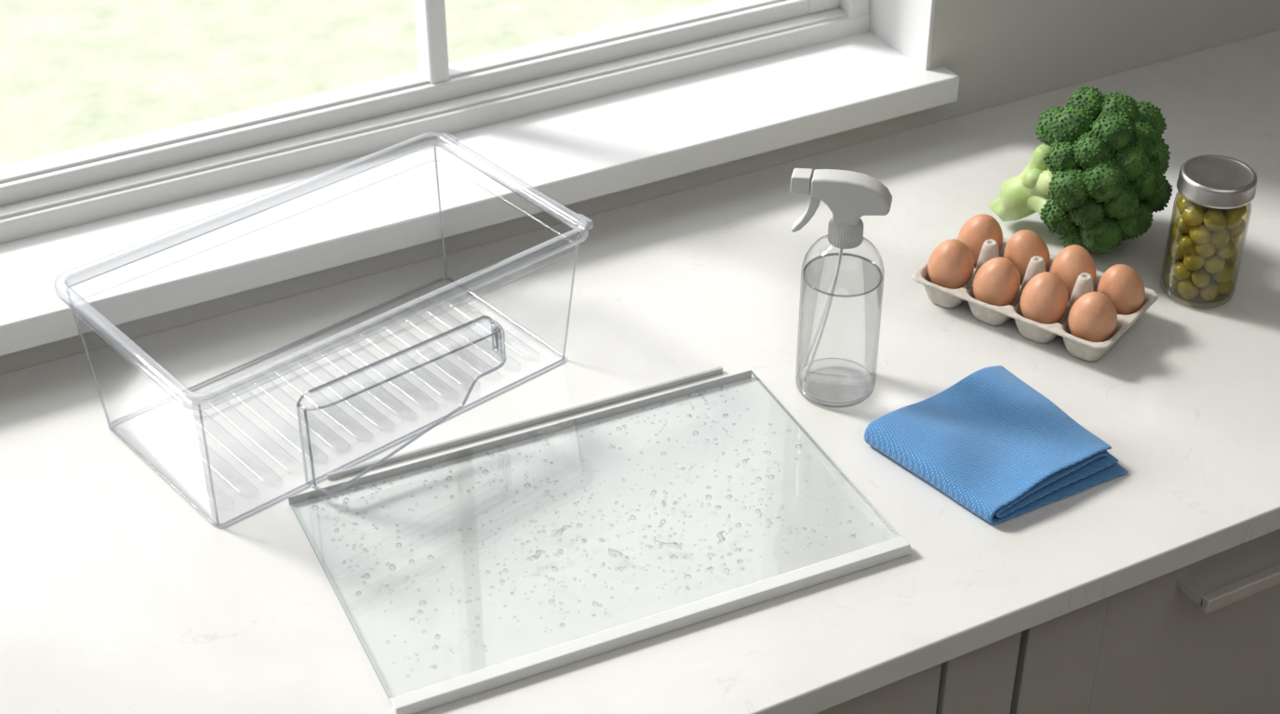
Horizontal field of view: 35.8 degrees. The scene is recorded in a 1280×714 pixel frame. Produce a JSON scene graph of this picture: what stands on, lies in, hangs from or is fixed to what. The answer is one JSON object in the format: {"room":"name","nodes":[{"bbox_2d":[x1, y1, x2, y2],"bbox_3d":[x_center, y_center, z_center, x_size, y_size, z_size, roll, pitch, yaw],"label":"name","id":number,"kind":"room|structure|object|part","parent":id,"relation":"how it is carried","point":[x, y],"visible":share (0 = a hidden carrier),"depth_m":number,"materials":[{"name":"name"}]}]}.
{"room":"kitchen","nodes":[
{"label":"kitchen","id":0,"kind":"room"},
{"bbox_2d":[0,0,1279,374],"bbox_3d":[-0.216,-0.532,1.943,4.600,2.650,0.245,-17,38,-23],"label":"wall","id":1,"kind":"structure","parent":0,"point":[1000,52],"depth_m":2.30,"materials":[{"name":"paint"}]},
{"bbox_2d":[0,30,959,356],"bbox_3d":[-0.754,-0.020,1.855,2.448,0.033,0.165,-17,38,-23],"label":"window sill","id":2,"kind":"structure","parent":1,"relation":"on","point":[582,151],"depth_m":2.06,"materials":[{"name":"white paint"}]},
{"bbox_2d":[0,13,869,243],"bbox_3d":[-0.808,-0.092,1.920,2.402,0.033,0.088,-17,38,-23],"label":"frame","id":3,"kind":"object","parent":2,"relation":"on","point":[90,209],"visible":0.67,"depth_m":2.12,"materials":[{"name":"white paint"}]},
{"bbox_2d":[0,7,847,219],"bbox_3d":[-0.809,-0.107,1.913,2.402,0.008,0.080,-17,38,-23],"label":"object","id":4,"kind":"structure","parent":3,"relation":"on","point":[328,134],"depth_m":2.12,"materials":[{"name":"white paint"}]},
{"bbox_2d":[0,0,839,206],"bbox_3d":[-0.810,-0.590,1.574,2.400,1.174,0.043,-17,38,-23],"label":"window","id":5,"kind":"structure","parent":4,"relation":"on","point":[51,182],"depth_m":2.12,"materials":[{"name":"white plastic"}]},
{"bbox_2d":[0,0,785,183],"bbox_3d":[-0.811,-0.129,1.898,2.398,0.004,0.029,-17,38,-23],"label":"window frame","id":6,"kind":"structure","parent":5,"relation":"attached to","point":[284,109],"depth_m":2.11,"materials":[{"name":"white paint"}]},
{"bbox_3d":[-0.224,-0.777,1.826,0.023,1.155,0.036,-17,38,-23],"label":"mullion","id":7,"kind":"part","parent":5,"relation":"part of","materials":[{"name":"white plastic"}]},
{"bbox_2d":[807,0,839,13],"bbox_3d":[0.206,-0.912,2.009,0.045,1.203,0.048,-17,38,-23],"label":"stile","id":8,"kind":"object","parent":5,"relation":"attached to","point":[814,6],"depth_m":2.33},
{"bbox_2d":[839,0,869,17],"bbox_3d":[0.238,-0.911,2.030,0.030,1.229,0.088,-17,38,-23],"label":"frame","id":9,"kind":"object","parent":1,"relation":"attached to","point":[851,7],"visible":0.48,"depth_m":2.33,"materials":[{"name":"white paint"}]},
{"bbox_2d":[868,0,934,69],"bbox_3d":[0.272,-0.894,2.007,0.004,1.230,0.243,-17,38,-23],"label":"trim","id":10,"kind":"structure","parent":1,"relation":"attached to","point":[905,25],"depth_m":2.28,"materials":[{"name":"white paint"}]},
{"bbox_3d":[0.665,1.544,1.370,4.800,0.100,4.000,-17,38,-23],"label":"floor","id":11,"kind":"structure","parent":0,"visible":0},
{"bbox_2d":[815,529,1279,713],"bbox_3d":[0.017,0.448,2.092,4.590,0.872,0.738,-17,38,-23],"label":"base cabinet","id":12,"kind":"object","parent":11,"relation":"on","point":[1203,636],"visible":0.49,"depth_m":1.78,"materials":[{"name":"paint"}]},
{"bbox_2d":[0,29,1279,713],"bbox_3d":[0.012,0.074,1.841,4.600,0.028,0.729,-17,38,-23],"label":"countertop","id":13,"kind":"structure","parent":12,"relation":"on","point":[118,595],"depth_m":1.78,"materials":[{"name":"white stone"}]},
{"bbox_2d":[53,132,588,525],"bbox_3d":[-0.274,-0.029,1.825,0.430,0.157,0.266,-26,43,-33],"label":"drawer","id":14,"kind":"object","parent":13,"relation":"on","point":[484,316],"visible":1,"depth_m":1.78,"materials":[{"name":"clear plastic"}]},
{"bbox_3d":[-0.203,0.039,1.758,0.212,0.095,0.032,-26,43,-33],"label":"bin handle","id":15,"kind":"part","parent":14,"relation":"part of","materials":[{"name":"clear plastic"}]},
{"bbox_2d":[326,367,720,479],"bbox_3d":[-0.101,0.060,1.833,0.392,0.005,0.005,-15,38,-20],"label":"bar","id":16,"kind":"object","parent":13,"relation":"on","point":[543,418],"visible":1,"depth_m":1.83,"materials":[{"name":"grey plastic"}]},
{"bbox_2d":[288,370,910,713],"bbox_3d":[-0.040,0.144,1.706,0.459,0.011,0.290,-15,38,-20],"label":"glass shelf","id":17,"kind":"object","parent":13,"relation":"on","point":[422,700],"depth_m":1.63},
{"bbox_2d":[790,168,892,408],"bbox_3d":[0.182,-0.068,1.818,0.076,0.230,0.083,-26,43,-32],"label":"spray bottle","id":18,"kind":"object","parent":13,"relation":"on","point":[849,195],"visible":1,"depth_m":1.76,"materials":[{"name":"plastic"}]},
{"bbox_3d":[0.150,-0.131,1.779,0.025,0.040,0.013,7,35,10],"label":"trigger lever","id":19,"kind":"part","parent":18,"relation":"part of","materials":[{"name":"grey plastic"}]},
{"bbox_2d":[796,358,874,407],"bbox_3d":[0.185,0.025,1.879,0.074,0.008,0.074,7,35,10],"label":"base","id":20,"kind":"object","parent":18,"relation":"attached to","point":[807,370],"depth_m":1.87,"materials":[{"name":"plastic"}]},
{"bbox_2d":[864,365,1128,524],"bbox_3d":[0.315,0.076,1.789,0.186,0.027,0.175,-17,38,-23],"label":"cleaning cloth","id":21,"kind":"object","parent":13,"relation":"on","point":[992,443],"visible":1,"depth_m":1.77,"materials":[{"name":"blue fabric"}]},
{"bbox_2d":[911,213,1158,361],"bbox_3d":[0.392,-0.074,1.968,0.216,0.070,0.126,23,41,30],"label":"egg carton","id":22,"kind":"object","parent":13,"relation":"on","point":[1047,296],"visible":1,"depth_m":1.94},
{"bbox_2d":[988,86,1173,254],"bbox_3d":[0.472,-0.197,2.055,0.157,0.172,0.164,-16,38,-22],"label":"broccoli","id":23,"kind":"object","parent":13,"relation":"on","point":[1097,180],"visible":0.99,"depth_m":2.00,"materials":[{"name":"green plant"}]},
{"bbox_3d":[0.413,-0.176,2.094,0.083,0.080,0.053,15,37,20],"label":"stem","id":24,"kind":"part","parent":23,"relation":"part of","materials":[{"name":"green plant"}]},
{"bbox_2d":[1160,154,1257,308],"bbox_3d":[0.567,-0.125,1.979,0.075,0.139,0.075,11,36,16],"label":"jar","id":25,"kind":"object","parent":13,"relation":"on","point":[1216,191],"visible":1,"depth_m":1.95,"materials":[{"name":"clear glass"}]},
{"bbox_3d":[0.491,0.207,1.755,0.012,0.011,0.035,-17,38,-23],"label":"pull post","id":26,"kind":"part","parent":12,"relation":"part of","materials":[{"name":"metal"}]},
{"label":"outside","id":27,"kind":"structure","parent":0,"visible":0},
{"bbox_2d":[0,0,722,166],"bbox_3d":[-14.601,-13.661,23.951,80.000,0.001,57.800,-17,38,-23],"label":"outdoor background","id":28,"kind":"structure","parent":27,"point":[74,74],"depth_m":5.63,"materials":[{"name":"green plant"}]}
]}

